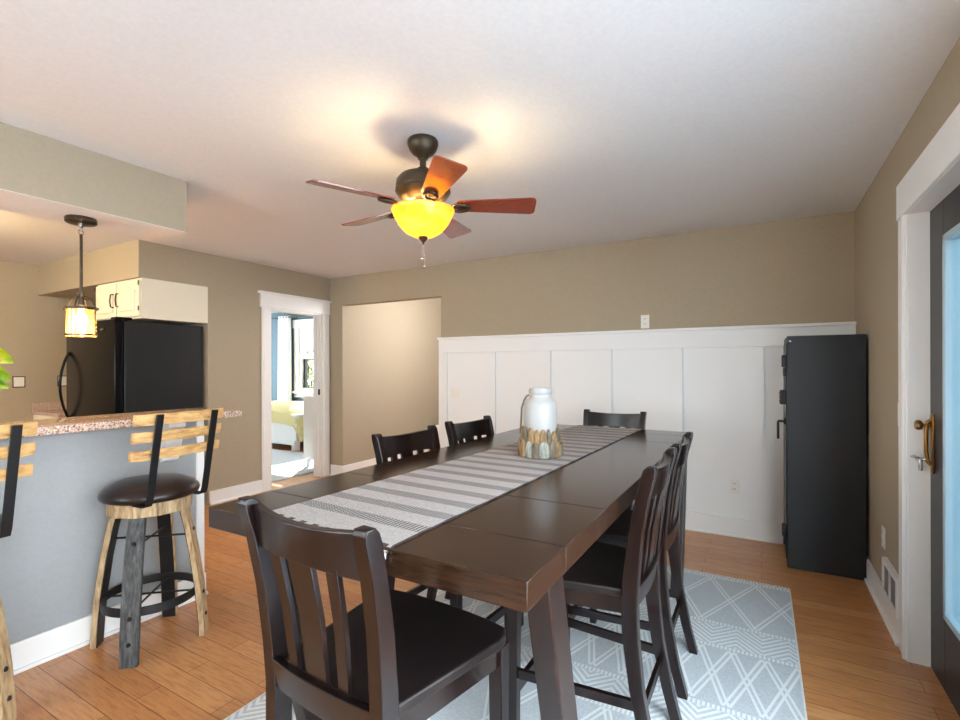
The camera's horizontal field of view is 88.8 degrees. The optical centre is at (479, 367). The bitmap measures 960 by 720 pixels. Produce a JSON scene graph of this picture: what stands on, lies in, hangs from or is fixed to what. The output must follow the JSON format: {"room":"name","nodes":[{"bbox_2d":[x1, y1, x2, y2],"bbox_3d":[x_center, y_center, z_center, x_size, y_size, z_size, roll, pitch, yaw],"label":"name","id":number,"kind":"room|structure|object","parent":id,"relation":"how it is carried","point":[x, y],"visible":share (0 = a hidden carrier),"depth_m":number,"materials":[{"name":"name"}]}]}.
{"room":"dining room","nodes":[
{"label":"dining room","id":0,"kind":"room"},
{"bbox_2d":[0,122,186,240],"bbox_3d":[-2.871,-0.951,1.337,0.383,0.303,3.861,0,0,30],"label":"wall","id":1,"kind":"structure","parent":0,"point":[41,176],"depth_m":2.50,"materials":[{"name":"beige paint"}]},
{"bbox_2d":[63,214,98,336],"bbox_3d":[-2.141,-0.482,2.630,0.146,0.637,0.140,0,0,30],"label":"pendant lamp","id":2,"kind":"object","parent":1,"relation":"hanging from","point":[81,320],"visible":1,"depth_m":2.62,"materials":[{"name":"black metal"}]},
{"bbox_2d":[0,421,195,643],"bbox_3d":[-2.652,0.820,1.222,0.140,1.035,3.876,0,0,30],"label":"wall","id":3,"kind":"structure","parent":0,"point":[50,559],"depth_m":2.31,"materials":[{"name":"grey paint"}]},
{"bbox_2d":[10,572,207,674],"bbox_3d":[-2.632,1.271,1.227,0.168,0.132,3.904,0,0,30],"label":"baseboard","id":4,"kind":"structure","parent":3,"relation":"attached to","point":[35,650],"depth_m":2.29,"materials":[{"name":"white paint"}]},
{"bbox_2d":[0,408,241,439],"bbox_3d":[-2.642,0.282,1.328,0.435,0.038,4.052,0,0,30],"label":"countertop","id":5,"kind":"structure","parent":3,"relation":"on","point":[52,426],"depth_m":2.39,"materials":[{"name":"stone"}]},
{"bbox_2d":[0,348,13,388],"bbox_3d":[-2.268,0.082,2.135,0.180,0.360,0.327,0,0,30],"label":"potted plant","id":6,"kind":"object","parent":5,"relation":"on","point":[5,358],"visible":1,"depth_m":2.22,"materials":[{"name":"green plant"}]},
{"bbox_2d":[160,422,185,462],"bbox_3d":[-1.681,0.410,2.684,0.089,0.218,0.090,0,0,30],"label":"corbel","id":7,"kind":"object","parent":3,"relation":"attached to","point":[176,442],"visible":0.57,"depth_m":2.67,"materials":[{"name":"white paint"}]},
{"bbox_2d":[196,420,203,572],"bbox_3d":[-1.694,0.753,2.890,0.162,0.905,0.043,0,0,30],"label":"trim","id":8,"kind":"structure","parent":3,"relation":"attached to","point":[199,456],"depth_m":2.85,"materials":[{"name":"white paint"}]},
{"bbox_2d":[0,260,200,421],"bbox_3d":[-4.894,0.122,3.162,2.083,2.440,5.250,0,0,30],"label":"wall","id":9,"kind":"structure","parent":0,"point":[32,325],"depth_m":5.20,"materials":[{"name":"beige paint"}]},
{"bbox_2d":[12,376,24,387],"bbox_3d":[-4.823,0.151,5.127,0.008,0.120,0.104,0,0,30],"label":"light switch","id":10,"kind":"object","parent":9,"relation":"attached to","point":[17,381],"visible":1,"depth_m":5.12,"materials":[{"name":"white plastic"}]},
{"bbox_2d":[32,401,66,410],"bbox_3d":[-4.599,0.421,5.498,0.023,0.090,0.655,0,0,30],"label":"backsplash","id":11,"kind":"structure","parent":9,"relation":"attached to","point":[39,406],"depth_m":5.31,"materials":[{"name":"tile"}]},
{"bbox_2d":[57,376,65,386],"bbox_3d":[-4.636,0.151,5.452,0.008,0.120,0.104,0,0,30],"label":"light switch","id":12,"kind":"object","parent":9,"relation":"attached to","point":[63,377],"visible":0.52,"depth_m":5.45,"materials":[{"name":"white plastic"}]},
{"bbox_2d":[95,278,207,324],"bbox_3d":[-3.145,-0.603,4.674,0.793,0.353,0.644,0,0,30],"label":"upper cabinet","id":13,"kind":"object","parent":9,"relation":"attached to","point":[138,299],"visible":0.92,"depth_m":4.45,"materials":[{"name":"beige paint"}]},
{"bbox_2d":[38,240,207,300],"bbox_3d":[-3.696,-0.940,5.010,2.083,0.322,0.610,0,0,30],"label":"wall","id":14,"kind":"structure","parent":0,"point":[135,259],"depth_m":4.57,"materials":[{"name":"beige paint"}]},
{"bbox_2d":[201,254,329,504],"bbox_3d":[-1.549,0.115,6.776,0.120,2.440,4.590,0,0,30],"label":"wall","id":15,"kind":"structure","parent":0,"point":[232,379],"depth_m":5.03,"materials":[{"name":"beige paint"}]},
{"bbox_2d":[209,480,262,504],"bbox_3d":[-2.477,1.271,5.007,0.028,0.132,0.575,0,0,30],"label":"baseboard","id":16,"kind":"structure","parent":15,"relation":"attached to","point":[255,487],"depth_m":4.97,"materials":[{"name":"white paint"}]},
{"bbox_2d":[258,290,331,491],"bbox_3d":[-2.157,0.258,5.681,0.175,2.156,1.005,0,0,30],"label":"door frame","id":17,"kind":"structure","parent":15,"relation":"in","point":[281,303],"depth_m":5.86,"materials":[{"name":"white paint"}]},
{"bbox_2d":[0,0,959,312],"bbox_3d":[-2.458,-1.143,4.339,10.020,0.080,9.720,0,0,30],"label":"ceiling","id":18,"kind":"structure","parent":0,"point":[623,120],"depth_m":2.07,"materials":[{"name":"white paint"}]},
{"bbox_2d":[306,133,536,267],"bbox_3d":[-0.293,-0.795,2.411,1.050,0.622,1.066,0,0,30],"label":"ceiling fan","id":19,"kind":"object","parent":18,"relation":"hanging from","point":[422,213],"visible":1,"depth_m":2.31,"materials":[{"name":"brown wood"}]},
{"bbox_2d":[14,442,959,719],"bbox_3d":[-2.453,1.377,4.339,10.020,0.080,9.720,0,0,30],"label":"floor","id":20,"kind":"structure","parent":0,"point":[852,667],"depth_m":2.25,"materials":[{"name":"brown wood"}]},
{"bbox_2d":[0,422,37,719],"bbox_3d":[-1.964,0.771,1.761,0.501,1.130,0.434,0,0,24],"label":"bar stool","id":21,"kind":"object","parent":20,"relation":"on","point":[15,432],"visible":1,"depth_m":1.81,"materials":[{"name":"brown wood"}]},
{"bbox_2d":[32,401,66,419],"bbox_3d":[-4.340,0.858,5.350,0.618,0.965,0.655,0,0,30],"label":"countertop","id":22,"kind":"structure","parent":20,"relation":"on","point":[40,410],"depth_m":5.22,"materials":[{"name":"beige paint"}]},
{"bbox_2d":[58,317,202,416],"bbox_3d":[-3.280,0.456,4.611,0.907,1.765,0.829,0,0,30],"label":"refrigerator","id":23,"kind":"object","parent":20,"relation":"on","point":[130,366],"visible":0.5,"depth_m":4.35,"materials":[{"name":"black metal"}]},
{"bbox_2d":[90,408,223,669],"bbox_3d":[-1.587,0.770,2.398,0.501,1.130,0.434,0,0,24],"label":"bar stool","id":24,"kind":"object","parent":20,"relation":"on","point":[135,499],"visible":1,"depth_m":2.31,"materials":[{"name":"beige wood"}]},
{"bbox_2d":[271,401,303,450],"bbox_3d":[-3.560,0.969,8.768,2.290,0.740,1.120,0,0,30],"label":"bed","id":25,"kind":"object","parent":20,"relation":"on","point":[287,416],"visible":0.25,"depth_m":7.93,"materials":[{"name":"fabric"}]},
{"bbox_2d":[272,449,313,481],"bbox_3d":[-3.244,1.333,7.048,2.750,0.010,1.490,0,0,30],"label":"bedroom rug","id":26,"kind":"object","parent":20,"relation":"on","point":[285,464],"visible":0.24,"depth_m":6.63,"materials":[{"name":"white fabric"}]},
{"bbox_2d":[301,396,312,465],"bbox_3d":[-2.009,0.856,6.816,0.475,0.940,0.820,0,0,30],"label":"dresser","id":27,"kind":"object","parent":26,"relation":"on","point":[307,400],"visible":0.22,"depth_m":6.52,"materials":[{"name":"white paint"}]},
{"bbox_2d":[424,425,438,451],"bbox_3d":[0.185,1.071,7.373,1.455,0.520,1.570,0,0,30],"label":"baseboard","id":28,"kind":"structure","parent":20,"relation":"on","point":[437,426],"depth_m":7.28,"materials":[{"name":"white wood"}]},
{"bbox_2d":[224,565,806,719],"bbox_3d":[0.290,1.326,2.118,1.906,0.009,2.970,0,0,30],"label":"area rug","id":29,"kind":"object","parent":20,"relation":"on","point":[746,665],"visible":0.35,"depth_m":2.18,"materials":[{"name":"grey fabric"}]},
{"bbox_2d":[237,496,508,719],"bbox_3d":[-0.248,0.814,1.243,0.468,1.016,0.553,0,0,34],"label":"dining chair","id":30,"kind":"object","parent":29,"relation":"on","point":[396,654],"visible":1,"depth_m":1.11,"materials":[{"name":"black wood"}]},
{"bbox_2d":[371,425,506,640],"bbox_3d":[-0.165,0.814,2.289,0.553,1.016,0.468,0,0,34],"label":"dining chair","id":31,"kind":"object","parent":29,"relation":"on","point":[385,447],"visible":0.27,"depth_m":2.36,"materials":[{"name":"brown wood"}]},
{"bbox_2d":[209,424,686,719],"bbox_3d":[0.267,0.869,2.310,1.049,0.902,2.527,0,0,30],"label":"dining table","id":32,"kind":"object","parent":29,"relation":"on","point":[514,550],"visible":0.49,"depth_m":1.29,"materials":[{"name":"brown wood"}]},
{"bbox_2d":[273,425,640,558],"bbox_3d":[0.236,0.432,2.342,0.494,0.042,2.592,0,0,31],"label":"table runner","id":33,"kind":"object","parent":32,"relation":"on","point":[402,507],"visible":0.77,"depth_m":1.64,"materials":[{"name":"grey fabric"}]},
{"bbox_2d":[518,388,562,458],"bbox_3d":[0.281,0.253,2.289,0.210,0.312,0.211,0,0,30],"label":"vase","id":34,"kind":"object","parent":33,"relation":"on","point":[540,437],"visible":1,"depth_m":2.22,"materials":[{"name":"white ceramic"}]},
{"bbox_2d":[524,388,556,434],"bbox_3d":[0.281,0.253,2.289,0.156,0.312,0.156,0,0,30],"label":"jar","id":35,"kind":"object","parent":34,"relation":"on","point":[540,410],"depth_m":2.23,"materials":[{"name":"white ceramic"}]},
{"bbox_2d":[445,415,523,626],"bbox_3d":[0.133,0.813,2.809,0.553,1.016,0.468,0,0,34],"label":"dining chair","id":36,"kind":"object","parent":29,"relation":"on","point":[456,432],"visible":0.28,"depth_m":2.91,"materials":[{"name":"brown wood"}]},
{"bbox_2d":[507,447,681,719],"bbox_3d":[0.418,0.812,1.796,0.553,1.016,0.468,0,0,30],"label":"dining chair","id":37,"kind":"object","parent":29,"relation":"on","point":[608,577],"visible":0.8,"depth_m":1.64,"materials":[{"name":"brown wood"}]},
{"bbox_2d":[583,409,646,509],"bbox_3d":[0.830,0.812,3.251,0.468,1.016,0.553,0,0,30],"label":"dining chair","id":38,"kind":"object","parent":29,"relation":"on","point":[638,421],"visible":0.21,"depth_m":3.44,"materials":[{"name":"brown wood"}]},
{"bbox_2d":[566,432,697,699],"bbox_3d":[0.677,0.812,2.247,0.553,1.016,0.468,0,0,30],"label":"dining chair","id":39,"kind":"object","parent":29,"relation":"on","point":[616,534],"visible":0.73,"depth_m":2.09,"materials":[{"name":"brown wood"}]},
{"bbox_2d":[777,334,866,579],"bbox_3d":[2.313,0.560,3.368,0.476,1.535,0.486,0,0,30],"label":"gun safe","id":40,"kind":"object","parent":20,"relation":"on","point":[822,397],"visible":1,"depth_m":3.15,"materials":[{"name":"black paint"}]},
{"bbox_2d":[271,211,854,473],"bbox_3d":[-1.148,0.114,6.615,10.020,2.440,4.470,0,0,30],"label":"wall","id":41,"kind":"structure","parent":0,"point":[385,327],"depth_m":4.62,"materials":[{"name":"beige paint"}]},
{"bbox_2d":[271,315,305,318],"bbox_3d":[-3.102,-0.974,9.211,2.350,0.021,0.111,0,0,30],"label":"curtain rod","id":42,"kind":"object","parent":41,"relation":"attached to","point":[304,315],"visible":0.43,"depth_m":9.46,"materials":[{"name":"black metal"}]},
{"bbox_2d":[278,316,291,400],"bbox_3d":[-3.827,0.044,9.583,0.403,2.090,0.068,0,0,30],"label":"curtain","id":43,"kind":"object","parent":42,"relation":"hanging from","point":[284,324],"visible":0.81,"depth_m":9.55,"materials":[{"name":"white fabric"}]},
{"bbox_2d":[292,319,312,396],"bbox_3d":[-2.914,-0.172,9.185,1.720,1.500,0.170,0,0,30],"label":"window","id":44,"kind":"structure","parent":41,"relation":"in","point":[301,388],"depth_m":9.49,"materials":[{"name":"white paint"}]},
{"bbox_2d":[300,327,312,351],"bbox_3d":[-2.917,-0.534,9.181,1.260,0.474,0.040,0,0,30],"label":"roller blind","id":45,"kind":"object","parent":44,"relation":"attached to","point":[307,333],"visible":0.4,"depth_m":9.40,"materials":[{"name":"white fabric"}]},
{"bbox_2d":[330,450,416,475],"bbox_3d":[-1.394,1.269,6.655,0.221,0.132,1.488,0,0,30],"label":"baseboard","id":46,"kind":"structure","parent":41,"relation":"attached to","point":[335,469],"depth_m":6.13,"materials":[{"name":"white paint"}]},
{"bbox_2d":[641,315,648,328],"bbox_3d":[1.418,-0.393,4.208,0.070,0.115,0.010,0,0,30],"label":"wall outlet","id":47,"kind":"object","parent":41,"relation":"attached to","point":[644,318],"visible":1,"depth_m":4.21,"materials":[{"name":"white plastic"}]},
{"bbox_2d":[437,321,855,543],"bbox_3d":[1.139,0.504,4.408,3.577,1.650,0.181,0,0,30],"label":"wainscot","id":48,"kind":"structure","parent":41,"relation":"attached to","point":[722,386],"depth_m":4.04,"materials":[{"name":"white paint"}]},
{"bbox_2d":[451,387,459,397],"bbox_3d":[-0.262,0.267,5.165,0.115,0.115,0.008,0,0,30],"label":"light switch","id":49,"kind":"object","parent":48,"relation":"attached to","point":[455,391],"visible":1,"depth_m":5.16,"materials":[{"name":"white plastic"}]},
{"bbox_2d":[730,479,739,493],"bbox_3d":[2.006,0.938,3.863,0.070,0.115,0.010,0,0,30],"label":"wall outlet","id":50,"kind":"object","parent":48,"relation":"attached to","point":[734,483],"visible":1,"depth_m":3.86,"materials":[{"name":"white plastic"}]},
{"bbox_2d":[855,37,959,581],"bbox_3d":[1.072,0.110,0.561,0.140,2.440,6.680,0,0,30],"label":"wall","id":51,"kind":"structure","parent":0,"point":[876,225],"depth_m":2.64,"materials":[{"name":"beige paint"}]},
{"bbox_2d":[864,557,898,645],"bbox_3d":[2.321,1.261,2.901,0.028,0.132,1.320,0,0,30],"label":"baseboard","id":52,"kind":"structure","parent":51,"relation":"attached to","point":[873,582],"depth_m":2.66,"materials":[{"name":"white paint"}]},
{"bbox_2d":[881,525,884,549],"bbox_3d":[2.204,0.927,2.679,0.010,0.115,0.070,0,0,30],"label":"wall outlet","id":53,"kind":"object","parent":51,"relation":"attached to","point":[882,526],"visible":1,"depth_m":2.67,"materials":[{"name":"white plastic"}]},
{"bbox_2d":[882,556,898,618],"bbox_3d":[2.082,1.108,2.480,0.022,0.190,0.328,0,0,30],"label":"air vent","id":54,"kind":"object","parent":51,"relation":"in","point":[890,577],"visible":0.85,"depth_m":2.47,"materials":[{"name":"white metal"}]},
{"bbox_2d":[896,103,959,716],"bbox_3d":[1.755,0.236,1.778,0.164,2.185,1.172,0,0,30],"label":"door","id":55,"kind":"structure","parent":51,"relation":"in","point":[928,195],"depth_m":2.12,"materials":[{"name":"white paint"}]},
{"label":"outside","id":56,"kind":"structure","parent":0,"visible":0},
{"bbox_3d":[11.829,1.618,20.597,60.000,0.020,32.500,0,0,30],"label":"lawn","id":57,"kind":"structure","parent":56,"visible":0},
{"bbox_2d":[306,352,312,386],"bbox_3d":[-4.372,0.202,13.237,4.311,2.892,2.562,0,0,33],"label":"tree","id":58,"kind":"object","parent":57,"relation":"on","point":[309,366],"visible":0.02,"depth_m":12.35,"materials":[{"name":"green plant"}]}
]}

